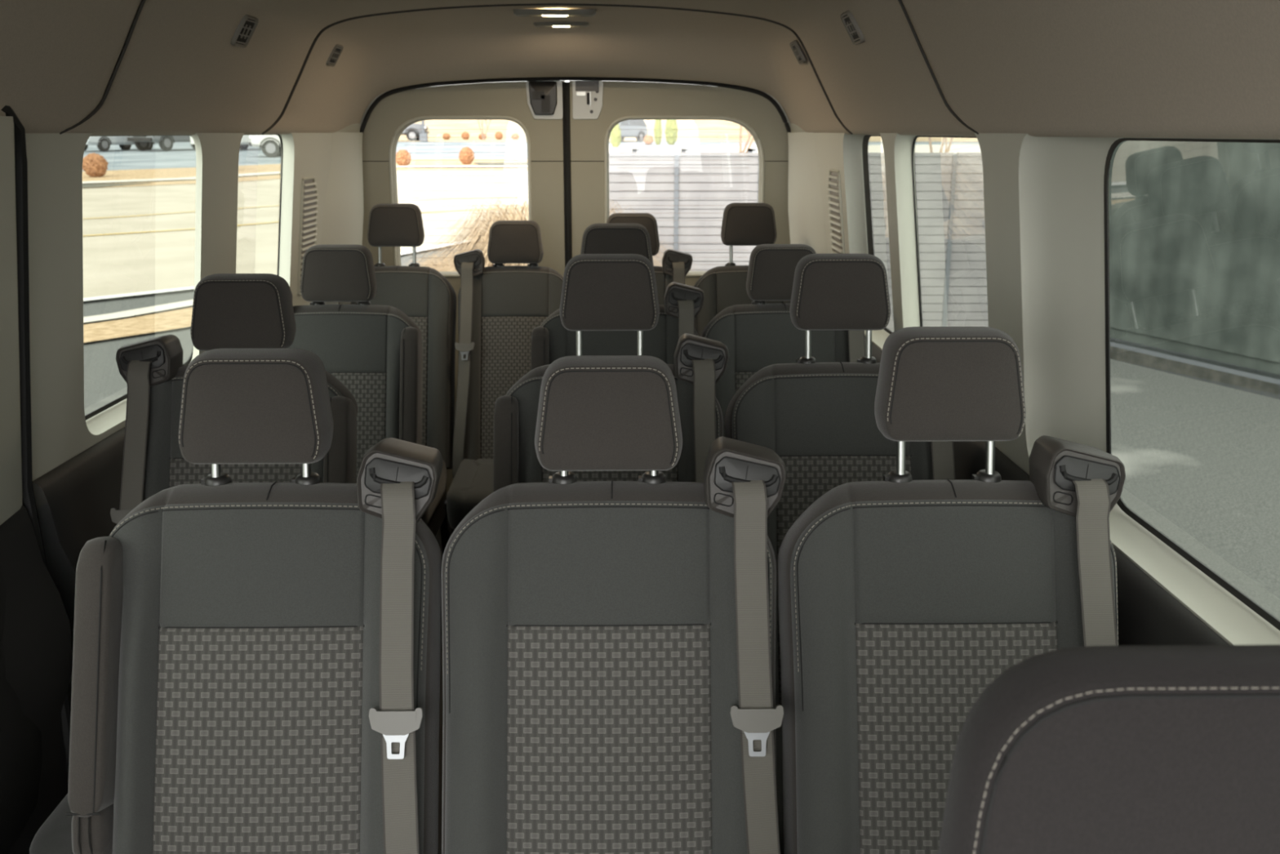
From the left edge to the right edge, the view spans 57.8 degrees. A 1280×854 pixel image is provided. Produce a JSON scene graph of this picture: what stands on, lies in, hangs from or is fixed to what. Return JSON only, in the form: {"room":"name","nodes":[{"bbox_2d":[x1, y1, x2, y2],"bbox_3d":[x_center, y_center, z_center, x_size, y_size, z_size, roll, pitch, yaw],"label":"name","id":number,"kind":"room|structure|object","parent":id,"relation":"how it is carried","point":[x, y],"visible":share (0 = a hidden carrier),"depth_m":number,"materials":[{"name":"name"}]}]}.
{"room":"vehicle interior","nodes":[
{"label":"vehicle interior","id":0,"kind":"room"},
{"bbox_2d":[36,502,75,710],"bbox_3d":[-1.200,0.614,2.110,0.024,0.990,5.820,0,14,-1],"label":"wall","id":1,"kind":"structure","parent":0,"point":[60,568],"depth_m":2.38,"materials":[{"name":"grey paint"}]},
{"bbox_2d":[25,121,360,508],"bbox_3d":[-1.131,-0.154,1.911,0.143,0.742,5.810,0,14,-1],"label":"wall","id":2,"kind":"structure","parent":0,"point":[60,429],"depth_m":2.27,"materials":[{"name":"grey plastic"}]},
{"bbox_2d":[0,115,22,524],"bbox_3d":[-1.087,-0.125,1.772,0.156,0.680,0.525,0,14,-1],"label":"trim","id":3,"kind":"structure","parent":2,"relation":"attached to","point":[11,464],"depth_m":1.97,"materials":[{"name":"grey plastic"}]},
{"bbox_2d":[0,574,42,853],"bbox_3d":[-1.075,0.540,1.794,0.074,0.570,0.740,0,14,-1],"label":"trim","id":4,"kind":"structure","parent":2,"relation":"attached to","point":[20,740],"depth_m":1.98,"materials":[{"name":"grey plastic"}]},
{"bbox_2d":[0,105,71,786],"bbox_3d":[-1.092,0.253,1.999,0.107,1.625,0.380,0,14,-1],"label":"trim","id":5,"kind":"structure","parent":2,"relation":"attached to","point":[20,155],"depth_m":2.06,"materials":[{"name":"black plastic"}]},
{"bbox_2d":[0,504,72,853],"bbox_3d":[-1.079,0.942,0.751,0.073,0.905,3.020,0,14,-1],"label":"trim","id":6,"kind":"structure","parent":2,"relation":"attached to","point":[37,636],"depth_m":2.08,"materials":[{"name":"grey plastic"}]},
{"bbox_2d":[32,426,124,573],"bbox_3d":[-1.116,0.220,3.562,0.073,0.918,2.655,0,14,-1],"label":"trim","id":7,"kind":"structure","parent":2,"relation":"attached to","point":[81,493],"depth_m":2.31,"materials":[{"name":"grey plastic"}]},
{"bbox_2d":[84,135,193,420],"bbox_3d":[-1.165,-0.361,2.652,0.068,0.596,0.870,0,14,-1],"label":"window","id":8,"kind":"structure","parent":2,"relation":"in","point":[100,410],"depth_m":2.60,"materials":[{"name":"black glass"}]},
{"bbox_2d":[243,134,282,275],"bbox_3d":[-1.176,-0.575,3.491,0.068,0.596,0.660,0,14,-1],"label":"window","id":9,"kind":"structure","parent":2,"relation":"in","point":[243,135],"depth_m":3.78,"materials":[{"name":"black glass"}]},
{"bbox_2d":[297,176,318,295],"bbox_3d":[-1.127,-0.651,3.941,0.053,0.389,0.199,0,14,-1],"label":"vent panel","id":10,"kind":"object","parent":2,"relation":"attached to","point":[309,195],"visible":0.79,"depth_m":3.90,"materials":[{"name":"grey plastic"}]},
{"bbox_2d":[320,132,364,304],"bbox_3d":[-1.174,-0.386,4.462,0.207,1.449,0.610,0,14,-1],"label":"trim","id":11,"kind":"structure","parent":2,"relation":"attached to","point":[342,223],"depth_m":4.29,"materials":[{"name":"grey plastic"}]},
{"bbox_2d":[362,80,564,493],"bbox_3d":[-0.726,-0.516,4.781,0.856,1.746,0.080,0,14,-1],"label":"door","id":12,"kind":"structure","parent":2,"relation":"in","point":[535,106],"depth_m":4.62,"materials":[{"name":"beige plastic"}]},
{"bbox_2d":[562,82,572,267],"bbox_3d":[-0.291,-0.535,4.766,0.030,1.690,0.022,0,14,-1],"label":"door frame","id":13,"kind":"structure","parent":2,"relation":"attached to","point":[566,86],"depth_m":4.64,"materials":[{"name":"black rubber"}]},
{"bbox_2d":[360,76,791,134],"bbox_3d":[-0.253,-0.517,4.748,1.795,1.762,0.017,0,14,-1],"label":"trim","id":14,"kind":"structure","parent":2,"relation":"attached to","point":[762,94],"depth_m":4.53,"materials":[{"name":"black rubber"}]},
{"bbox_2d":[435,525,451,853],"bbox_3d":[-0.216,1.060,2.243,1.960,0.060,5.830,0,14,-1],"label":"floor","id":15,"kind":"structure","parent":0,"point":[437,537],"depth_m":3.01,"materials":[{"name":"grey plastic"}]},
{"bbox_2d":[29,273,358,853],"bbox_3d":[-0.792,0.391,2.144,0.461,1.268,0.772,0,14,-1],"label":"passenger seat","id":16,"kind":"object","parent":15,"relation":"on","point":[230,310],"visible":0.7,"depth_m":2.27,"materials":[{"name":"fabric"}]},
{"bbox_2d":[29,793,73,853],"bbox_3d":[-0.784,0.668,2.052,0.416,0.130,0.458,0,14,-1],"label":"seat cushion","id":17,"kind":"object","parent":16,"relation":"on","point":[54,836],"depth_m":1.86,"materials":[{"name":"fabric"}]},
{"bbox_2d":[66,347,442,853],"bbox_3d":[-0.491,0.592,1.395,0.461,1.271,0.773,0,14,-1],"label":"passenger seat","id":18,"kind":"object","parent":15,"relation":"on","point":[256,666],"visible":1,"depth_m":1.52,"materials":[{"name":"fabric"}]},
{"bbox_2d":[288,244,422,483],"bbox_3d":[-0.811,0.196,2.949,0.461,1.248,0.769,0,14,-1],"label":"passenger seat","id":19,"kind":"object","parent":15,"relation":"on","point":[375,352],"visible":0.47,"depth_m":3.08,"materials":[{"name":"fabric"}]},
{"bbox_2d":[337,203,456,555],"bbox_3d":[-0.868,-0.078,3.958,0.424,1.307,0.780,0,14,-1],"label":"passenger seat","id":20,"kind":"object","parent":15,"relation":"on","point":[423,294],"visible":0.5,"depth_m":4.08,"materials":[{"name":"fabric"}]},
{"bbox_2d":[421,459,447,524],"bbox_3d":[-0.862,0.219,3.867,0.377,0.130,0.458,0,14,-1],"label":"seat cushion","id":21,"kind":"object","parent":20,"relation":"on","point":[428,516],"depth_m":3.91,"materials":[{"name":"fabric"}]},
{"bbox_2d":[446,220,563,533],"bbox_3d":[-0.444,-0.049,3.965,0.424,1.248,0.769,0,14,-1],"label":"passenger seat","id":22,"kind":"object","parent":15,"relation":"on","point":[500,306],"visible":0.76,"depth_m":4.08,"materials":[{"name":"fabric"}]},
{"bbox_2d":[446,458,493,529],"bbox_3d":[-0.438,0.218,3.872,0.377,0.130,0.458,0,14,-1],"label":"seat cushion","id":23,"kind":"object","parent":22,"relation":"on","point":[473,481],"depth_m":3.73,"materials":[{"name":"fabric"}]},
{"bbox_2d":[493,253,728,492],"bbox_3d":[-0.051,0.369,2.153,0.461,1.305,0.780,0,14,-1],"label":"passenger seat","id":24,"kind":"object","parent":15,"relation":"on","point":[600,291],"visible":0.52,"depth_m":2.28,"materials":[{"name":"fabric"}]},
{"bbox_2d":[441,355,786,853],"bbox_3d":[-0.035,0.596,1.401,0.465,1.260,0.771,0,14,-1],"label":"passenger seat","id":25,"kind":"object","parent":15,"relation":"on","point":[609,646],"visible":1,"depth_m":1.52,"materials":[{"name":"fabric"}]},
{"bbox_2d":[530,222,704,370],"bbox_3d":[-0.054,0.166,2.957,0.461,1.303,0.780,0,14,-1],"label":"passenger seat","id":26,"kind":"object","parent":15,"relation":"on","point":[550,341],"visible":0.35,"depth_m":3.09,"materials":[{"name":"fabric"}]},
{"bbox_2d":[606,213,693,305],"bbox_3d":[-0.022,-0.064,3.970,0.424,1.274,0.774,0,14,-1],"label":"passenger seat","id":27,"kind":"object","parent":15,"relation":"on","point":[676,264],"visible":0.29,"depth_m":4.10,"materials":[{"name":"fabric"}]},
{"bbox_2d":[693,202,791,336],"bbox_3d":[0.396,-0.083,3.974,0.424,1.309,0.781,0,14,-1],"label":"passenger seat","id":28,"kind":"object","parent":15,"relation":"on","point":[744,224],"visible":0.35,"depth_m":4.10,"materials":[{"name":"fabric"}]},
{"bbox_2d":[700,244,866,436],"bbox_3d":[0.395,0.192,2.965,0.465,1.248,0.769,0,14,-1],"label":"passenger seat","id":29,"kind":"object","parent":15,"relation":"on","point":[759,335],"visible":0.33,"depth_m":3.10,"materials":[{"name":"fabric"}]},
{"bbox_2d":[724,253,955,853],"bbox_3d":[0.409,0.368,2.159,0.465,1.305,0.780,0,14,-1],"label":"passenger seat","id":30,"kind":"object","parent":15,"relation":"on","point":[819,418],"visible":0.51,"depth_m":2.29,"materials":[{"name":"fabric"}]},
{"bbox_2d":[775,722,783,853],"bbox_3d":[0.407,0.664,2.068,0.416,0.130,0.458,0,14,-1],"label":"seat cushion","id":31,"kind":"object","parent":30,"relation":"on","point":[779,730],"depth_m":2.00,"materials":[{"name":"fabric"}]},
{"bbox_2d":[777,326,1125,853],"bbox_3d":[0.424,0.576,1.406,0.458,1.298,0.778,0,14,-1],"label":"passenger seat","id":32,"kind":"object","parent":15,"relation":"on","point":[901,598],"visible":0.88,"depth_m":1.53,"materials":[{"name":"fabric"}]},
{"bbox_2d":[937,644,1279,853],"bbox_3d":[0.312,0.831,0.403,0.518,1.296,0.781,0,14,-1],"label":"seat","id":33,"kind":"object","parent":15,"relation":"on","point":[1157,748],"visible":1,"depth_m":0.57,"materials":[{"name":"fabric"}]},
{"bbox_2d":[0,0,1279,139],"bbox_3d":[-0.216,-0.648,1.883,1.818,0.431,5.474,0,14,-1],"label":"ceiling","id":34,"kind":"structure","parent":0,"point":[1112,68],"depth_m":2.46,"materials":[{"name":"fabric"}]},
{"bbox_2d":[231,14,258,48],"bbox_3d":[-0.950,-0.952,2.789,0.045,0.073,0.103,0,14,-1],"label":"ceiling vent","id":35,"kind":"object","parent":34,"relation":"in","point":[244,32],"visible":1,"depth_m":2.78,"materials":[{"name":"grey plastic"}]},
{"bbox_2d":[325,44,343,66],"bbox_3d":[-0.962,-1.171,3.652,0.043,0.068,0.098,0,14,-1],"label":"ceiling vent","id":36,"kind":"object","parent":34,"relation":"in","point":[337,50],"visible":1,"depth_m":3.65,"materials":[{"name":"grey plastic"}]},
{"bbox_2d":[512,8,596,17],"bbox_3d":[-0.260,-1.264,3.545,0.254,0.019,0.060,0,14,-1],"label":"recessed light","id":37,"kind":"object","parent":34,"relation":"in","point":[518,12],"visible":1,"depth_m":3.52,"materials":[{"name":"grey plastic"}]},
{"bbox_2d":[533,22,589,27],"bbox_3d":[-0.265,-1.355,3.903,0.189,0.019,0.060,0,14,-1],"label":"recessed light","id":38,"kind":"object","parent":34,"relation":"in","point":[544,24],"visible":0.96,"depth_m":3.88,"materials":[{"name":"grey plastic"}]},
{"bbox_2d":[789,40,806,64],"bbox_3d":[0.481,-1.141,3.535,0.043,0.068,0.098,0,14,-1],"label":"ceiling vent","id":39,"kind":"object","parent":34,"relation":"in","point":[793,45],"visible":1,"depth_m":3.52,"materials":[{"name":"grey plastic"}]},
{"bbox_2d":[840,10,865,44],"bbox_3d":[0.493,-0.927,2.692,0.045,0.073,0.103,0,14,-1],"label":"ceiling vent","id":40,"kind":"object","parent":34,"relation":"in","point":[847,19],"visible":1,"depth_m":2.68,"materials":[{"name":"grey plastic"}]},
{"bbox_2d":[790,123,1279,644],"bbox_3d":[0.698,-0.178,1.930,0.139,0.705,5.810,0,14,-1],"label":"wall","id":41,"kind":"structure","parent":0,"point":[1043,197],"depth_m":1.96,"materials":[{"name":"grey plastic"}]},
{"bbox_2d":[59,0,978,134],"bbox_3d":[-0.221,-0.735,2.165,1.711,0.370,0.127,0,14,-1],"label":"trim","id":42,"kind":"structure","parent":41,"relation":"attached to","point":[98,107],"depth_m":2.22,"materials":[{"name":"grey"}]},
{"bbox_2d":[261,3,853,134],"bbox_3d":[-0.237,-1.038,3.357,1.712,0.372,0.110,0,14,-1],"label":"trim","id":43,"kind":"structure","parent":41,"relation":"attached to","point":[322,30],"depth_m":3.37,"materials":[{"name":"grey"}]},
{"bbox_2d":[569,80,790,286],"bbox_3d":[0.184,-0.520,4.796,0.924,1.746,0.072,0,14,-1],"label":"door","id":44,"kind":"structure","parent":41,"relation":"in","point":[596,107],"depth_m":4.61,"materials":[{"name":"beige plastic"}]},
{"bbox_2d":[787,132,828,253],"bbox_3d":[0.676,-0.372,4.409,0.207,1.449,0.770,0,14,-1],"label":"trim","id":45,"kind":"structure","parent":41,"relation":"attached to","point":[806,220],"depth_m":4.19,"materials":[{"name":"grey plastic"}]},
{"bbox_2d":[826,168,844,253],"bbox_3d":[0.642,-0.623,3.772,0.056,0.419,0.209,0,14,-1],"label":"vent panel","id":46,"kind":"object","parent":41,"relation":"attached to","point":[834,194],"visible":0.7,"depth_m":3.74,"materials":[{"name":"grey plastic"}]},
{"bbox_2d":[862,134,892,333],"bbox_3d":[0.703,-0.536,3.289,0.065,0.566,0.580,0,14,-1],"label":"window","id":47,"kind":"structure","parent":41,"relation":"in","point":[866,138],"depth_m":3.50,"materials":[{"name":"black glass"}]},
{"bbox_2d":[911,135,977,326],"bbox_3d":[0.714,-0.346,2.543,0.065,0.566,0.880,0,14,-1],"label":"window","id":48,"kind":"structure","parent":41,"relation":"in","point":[916,136],"depth_m":2.93,"materials":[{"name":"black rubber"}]},
{"bbox_2d":[871,342,1229,645],"bbox_3d":[0.661,0.577,2.085,0.073,0.955,5.740,0,14,-1],"label":"trim","id":49,"kind":"structure","parent":41,"relation":"attached to","point":[1148,615],"depth_m":1.59,"materials":[{"name":"grey plastic"}]},
{"bbox_2d":[1103,137,1279,630],"bbox_3d":[0.732,-0.003,1.193,0.065,0.566,1.255,0,14,-1],"label":"window","id":50,"kind":"structure","parent":41,"relation":"in","point":[1253,606],"depth_m":1.71,"materials":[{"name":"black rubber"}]},
{"label":"outside","id":51,"kind":"structure","parent":0,"visible":0},
{"bbox_2d":[398,120,978,142],"bbox_3d":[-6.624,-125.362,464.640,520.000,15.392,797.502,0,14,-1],"label":"field","id":52,"kind":"structure","parent":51,"point":[688,131],"depth_m":113.62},
{"bbox_2d":[400,123,429,141],"bbox_3d":[-17.918,-21.049,81.597,5.920,1.880,2.050,-1,14,-3],"label":"pickup truck","id":53,"kind":"object","parent":52,"relation":"on","point":[412,132],"visible":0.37,"depth_m":80.84,"materials":[{"name":"grey paint"}]},
{"bbox_2d":[442,133,450,139],"bbox_3d":[-14.211,-21.322,85.195,0.614,0.502,0.612,0,14,-1],"label":"shrub","id":54,"kind":"object","parent":52,"relation":"on","point":[446,136],"visible":1,"depth_m":84.99,"materials":[{"name":"orange plant"}]},
{"bbox_2d":[461,131,469,139],"bbox_3d":[-12.818,-21.386,85.193,0.614,0.628,0.604,0,14,-1],"label":"shrub","id":55,"kind":"object","parent":52,"relation":"on","point":[465,135],"visible":1,"depth_m":84.99,"materials":[{"name":"orange plant"}]},
{"bbox_2d":[468,82,490,140],"bbox_3d":[-11.119,-23.139,82.807,3.892,5.309,4.193,0,14,-1],"label":"bare tree","id":56,"kind":"object","parent":52,"relation":"on","point":[483,137],"visible":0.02,"depth_m":83.25,"materials":[{"name":"brown plant"}]},
{"bbox_2d":[478,133,486,139],"bbox_3d":[-11.568,-21.332,85.224,0.615,0.508,0.562,0,14,-1],"label":"shrub","id":57,"kind":"object","parent":52,"relation":"on","point":[480,135],"visible":0.56,"depth_m":85.04,"materials":[{"name":"orange plant"}]},
{"bbox_2d":[494,131,502,139],"bbox_3d":[-10.375,-21.393,85.214,0.598,0.630,0.617,0,14,-1],"label":"shrub","id":58,"kind":"object","parent":52,"relation":"on","point":[499,135],"visible":1,"depth_m":85.02,"materials":[{"name":"orange plant"}]},
{"bbox_2d":[511,133,519,139],"bbox_3d":[-9.161,-21.339,85.262,0.601,0.502,0.623,0,14,-1],"label":"shrub","id":59,"kind":"object","parent":52,"relation":"on","point":[515,135],"visible":0.98,"depth_m":85.06,"materials":[{"name":"orange plant"}]},
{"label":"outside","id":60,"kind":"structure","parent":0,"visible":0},
{"bbox_2d":[82,166,1279,621],"bbox_3d":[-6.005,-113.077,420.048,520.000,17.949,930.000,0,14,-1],"label":"ground","id":61,"kind":"structure","parent":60,"point":[1201,460],"depth_m":7.97,"materials":[{"name":"concrete"}]},
{"bbox_2d":[82,182,149,187],"bbox_3d":[-37.294,-3.230,20.140,55.195,0.625,1.682,-10,17,-34],"label":"gravel bed","id":62,"kind":"object","parent":61,"relation":"on","point":[100,184],"visible":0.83,"depth_m":34.89,"materials":[{"name":"beige gravel"}]},
{"bbox_2d":[83,306,192,342],"bbox_3d":[-2.685,-0.317,9.991,65.614,0.500,12.611,-6,15,-23],"label":"verge","id":63,"kind":"structure","parent":61,"relation":"on","point":[178,318],"depth_m":12.40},
{"bbox_2d":[83,266,439,322],"bbox_3d":[-2.917,-0.494,10.563,65.843,0.491,12.008,-6,15,-23],"label":"kerb","id":64,"kind":"object","parent":61,"relation":"on","point":[186,303],"visible":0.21,"depth_m":13.13,"materials":[{"name":"concrete"}]},
{"bbox_2d":[83,240,469,301],"bbox_3d":[-2.652,-1.465,14.138,65.194,0.496,12.039,-6,16,-23],"label":"road marking","id":65,"kind":"object","parent":61,"relation":"on","point":[437,246],"visible":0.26,"depth_m":14.59,"materials":[{"name":"white paint"}]},
{"bbox_2d":[82,167,527,188],"bbox_3d":[-3.872,-7.090,34.997,126.618,0.810,23.704,-5,15,-19],"label":"gravel bed","id":66,"kind":"object","parent":61,"relation":"on","point":[272,176],"visible":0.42,"depth_m":38.78,"materials":[{"name":"beige gravel"}]},
{"bbox_2d":[419,120,427,142],"bbox_3d":[-14.892,-22.767,79.139,0.500,6.500,0.500,0,14,-1],"label":"lamp post","id":67,"kind":"object","parent":61,"relation":"on","point":[423,136],"visible":0.22,"depth_m":79.61,"materials":[{"name":"grey"}]},
{"bbox_2d":[407,253,458,271],"bbox_3d":[-2.114,-1.622,13.170,1.659,0.686,1.690,0,14,-1],"label":"ornamental grass","id":68,"kind":"object","parent":61,"relation":"on","point":[428,264],"depth_m":13.17,"materials":[{"name":"beige plant"}]},
{"bbox_2d":[403,196,672,271],"bbox_3d":[-0.750,-1.102,9.608,2.760,1.572,2.765,0,14,2],"label":"ornamental grass","id":69,"kind":"object","parent":61,"relation":"on","point":[504,216],"depth_m":9.26,"materials":[{"name":"beige plant"}]},
{"bbox_2d":[738,125,753,152],"bbox_3d":[5.585,-15.097,50.725,6.242,6.862,5.775,-4,15,-16],"label":"bare tree","id":70,"kind":"object","parent":61,"relation":"on","point":[740,150],"visible":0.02,"depth_m":50.57,"materials":[{"name":"brown plant"}]},
{"bbox_2d":[608,148,988,332],"bbox_3d":[1.728,-1.713,11.321,4.500,1.946,0.100,0,14,-1],"label":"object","id":71,"kind":"object","parent":61,"relation":"on","point":[950,202],"visible":0.3,"depth_m":11.19,"materials":[{"name":"grey"}]},
{"bbox_2d":[1108,137,1279,399],"bbox_3d":[6.311,-1.062,6.814,0.192,3.211,10.896,-7,16,-25],"label":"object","id":72,"kind":"object","parent":61,"relation":"on","point":[1194,227],"visible":0.39,"depth_m":9.89,"materials":[{"name":"grey"}]},
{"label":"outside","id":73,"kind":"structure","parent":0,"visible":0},
{"bbox_2d":[82,142,978,171],"bbox_3d":[-101.050,-14.715,61.939,320.000,3.281,170.000,0,14,-1],"label":"parking lot","id":74,"kind":"structure","parent":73,"point":[182,154],"depth_m":61.22,"materials":[{"name":"grey asphalt"}]},
{"bbox_2d":[84,136,158,151],"bbox_3d":[-28.663,-15.890,63.154,1.950,1.700,4.870,7,16,24],"label":"suv","id":75,"kind":"object","parent":74,"relation":"on","point":[103,143],"visible":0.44,"depth_m":61.90,"materials":[{"name":"silver metal"}]},
{"bbox_2d":[127,135,195,151],"bbox_3d":[-25.377,-16.253,64.139,2.050,1.880,5.920,7,16,24],"label":"pickup truck","id":76,"kind":"object","parent":74,"relation":"on","point":[165,142],"visible":0.38,"depth_m":62.15,"materials":[{"name":"grey paint"}]},
{"bbox_2d":[190,135,250,149],"bbox_3d":[-22.270,-16.044,63.719,1.950,1.700,4.870,7,16,24],"label":"suv","id":77,"kind":"object","parent":74,"relation":"on","point":[244,144],"visible":0.09,"depth_m":63.30,"materials":[{"name":"grey paint"}]},
{"bbox_2d":[248,134,280,157],"bbox_3d":[-15.557,-13.900,55.586,5.920,1.880,2.050,-2,14,-9],"label":"pickup truck","id":78,"kind":"object","parent":74,"relation":"on","point":[270,144],"visible":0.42,"depth_m":54.40,"materials":[{"name":"grey paint"}]},
{"bbox_2d":[82,158,527,181],"bbox_3d":[-8.612,-8.227,39.048,138.137,0.924,29.059,-5,15,-19],"label":"gravel bed","id":79,"kind":"object","parent":74,"relation":"on","point":[141,174],"visible":0.1,"depth_m":42.80,"materials":[{"name":"beige gravel"}]},
{"bbox_2d":[82,152,108,177],"bbox_3d":[-18.335,-8.793,38.989,0.822,0.824,0.827,0,14,-1],"label":"shrub","id":80,"kind":"object","parent":79,"relation":"on","point":[95,165],"visible":0.97,"depth_m":38.74,"materials":[{"name":"orange plant"}]},
{"bbox_2d":[395,149,411,165],"bbox_3d":[-9.447,-10.716,46.260,0.657,0.685,0.643,0,14,-1],"label":"shrub","id":81,"kind":"object","parent":79,"relation":"on","point":[402,155],"visible":0.84,"depth_m":46.05,"materials":[{"name":"orange plant"}]},
{"bbox_2d":[458,146,474,164],"bbox_3d":[-7.147,-11.175,47.825,0.650,0.742,0.650,0,14,-1],"label":"shrub","id":82,"kind":"object","parent":79,"relation":"on","point":[465,153],"visible":0.91,"depth_m":47.63,"materials":[{"name":"orange plant"}]},
{"bbox_2d":[474,162,527,165],"bbox_3d":[1.053,-10.879,47.967,16.200,0.052,2.700,0,14,-1],"label":"gravel bed","id":83,"kind":"object","parent":79,"relation":"on","point":[477,163],"visible":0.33,"depth_m":48.08,"materials":[{"name":"beige gravel"}]},
{"bbox_2d":[609,120,648,142],"bbox_3d":[-1.486,-20.353,79.421,1.950,1.700,4.870,9,17,32],"label":"suv","id":84,"kind":"object","parent":74,"relation":"on","point":[637,129],"visible":0.28,"depth_m":79.53,"materials":[{"name":"grey paint"}]},
{"bbox_2d":[644,134,653,144],"bbox_3d":[0.549,-18.248,73.792,0.634,0.625,0.637,0,14,-1],"label":"shrub","id":85,"kind":"object","parent":74,"relation":"on","point":[648,140],"visible":0.94,"depth_m":73.59,"materials":[{"name":"orange plant"}]},
{"bbox_2d":[653,120,662,144],"bbox_3d":[1.143,-19.192,73.564,0.516,2.568,0.511,0,14,-1],"label":"conifer","id":86,"kind":"object","parent":74,"relation":"on","point":[657,130],"visible":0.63,"depth_m":73.52,"materials":[{"name":"plant"}]},
{"bbox_2d":[664,120,677,144],"bbox_3d":[2.002,-19.247,73.561,0.792,2.675,0.818,10,17,34],"label":"conifer","id":87,"kind":"object","parent":74,"relation":"on","point":[671,127],"visible":0.64,"depth_m":73.41,"materials":[{"name":"plant"}]},
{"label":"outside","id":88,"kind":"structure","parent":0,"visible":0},
{"bbox_2d":[608,144,981,153],"bbox_3d":[27.398,-15.962,66.489,63.000,0.386,20.000,0,14,-1],"label":"path","id":89,"kind":"structure","parent":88,"point":[954,148],"depth_m":65.57,"materials":[{"name":"concrete"}]},
{"bbox_2d":[609,123,621,147],"bbox_3d":[-1.419,-17.287,67.814,0.666,1.938,0.640,0,14,-1],"label":"conifer","id":90,"kind":"object","parent":89,"relation":"on","point":[615,139],"visible":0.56,"depth_m":67.68,"materials":[{"name":"plant"}]},
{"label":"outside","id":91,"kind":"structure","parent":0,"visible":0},
{"bbox_2d":[82,170,528,297],"bbox_3d":[-1.521,-5.089,27.570,125.116,0.936,36.165,-6,16,-23],"label":"road","id":92,"kind":"structure","parent":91,"point":[148,261],"depth_m":23.66,"materials":[{"name":"grey asphalt"}]},
{"bbox_2d":[82,207,524,235],"bbox_3d":[-7.800,-2.665,18.534,75.857,0.562,12.380,-6,15,-23],"label":"road marking","id":93,"kind":"object","parent":92,"relation":"on","point":[515,207],"visible":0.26,"depth_m":22.16,"materials":[{"name":"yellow paint"}]},
{"bbox_2d":[85,195,528,218],"bbox_3d":[-8.906,-3.520,21.646,78.107,0.576,12.367,-6,15,-22],"label":"road marking","id":94,"kind":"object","parent":92,"relation":"on","point":[522,196],"visible":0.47,"depth_m":26.97,"materials":[{"name":"brown paint"}]},
{"bbox_2d":[928,135,954,152],"bbox_3d":[8.447,-9.358,30.817,4.904,6.282,4.494,1,14,6],"label":"bare tree","id":95,"kind":"object","parent":92,"relation":"on","point":[947,150],"visible":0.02,"depth_m":31.20,"materials":[{"name":"brown plant"}]},
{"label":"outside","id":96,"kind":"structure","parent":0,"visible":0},
{"bbox_2d":[82,165,527,183],"bbox_3d":[-4.330,-7.484,36.321,127.273,0.801,22.986,-5,15,-19],"label":"sidewalk","id":97,"kind":"structure","parent":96,"point":[273,172],"depth_m":40.14,"materials":[{"name":"concrete"}]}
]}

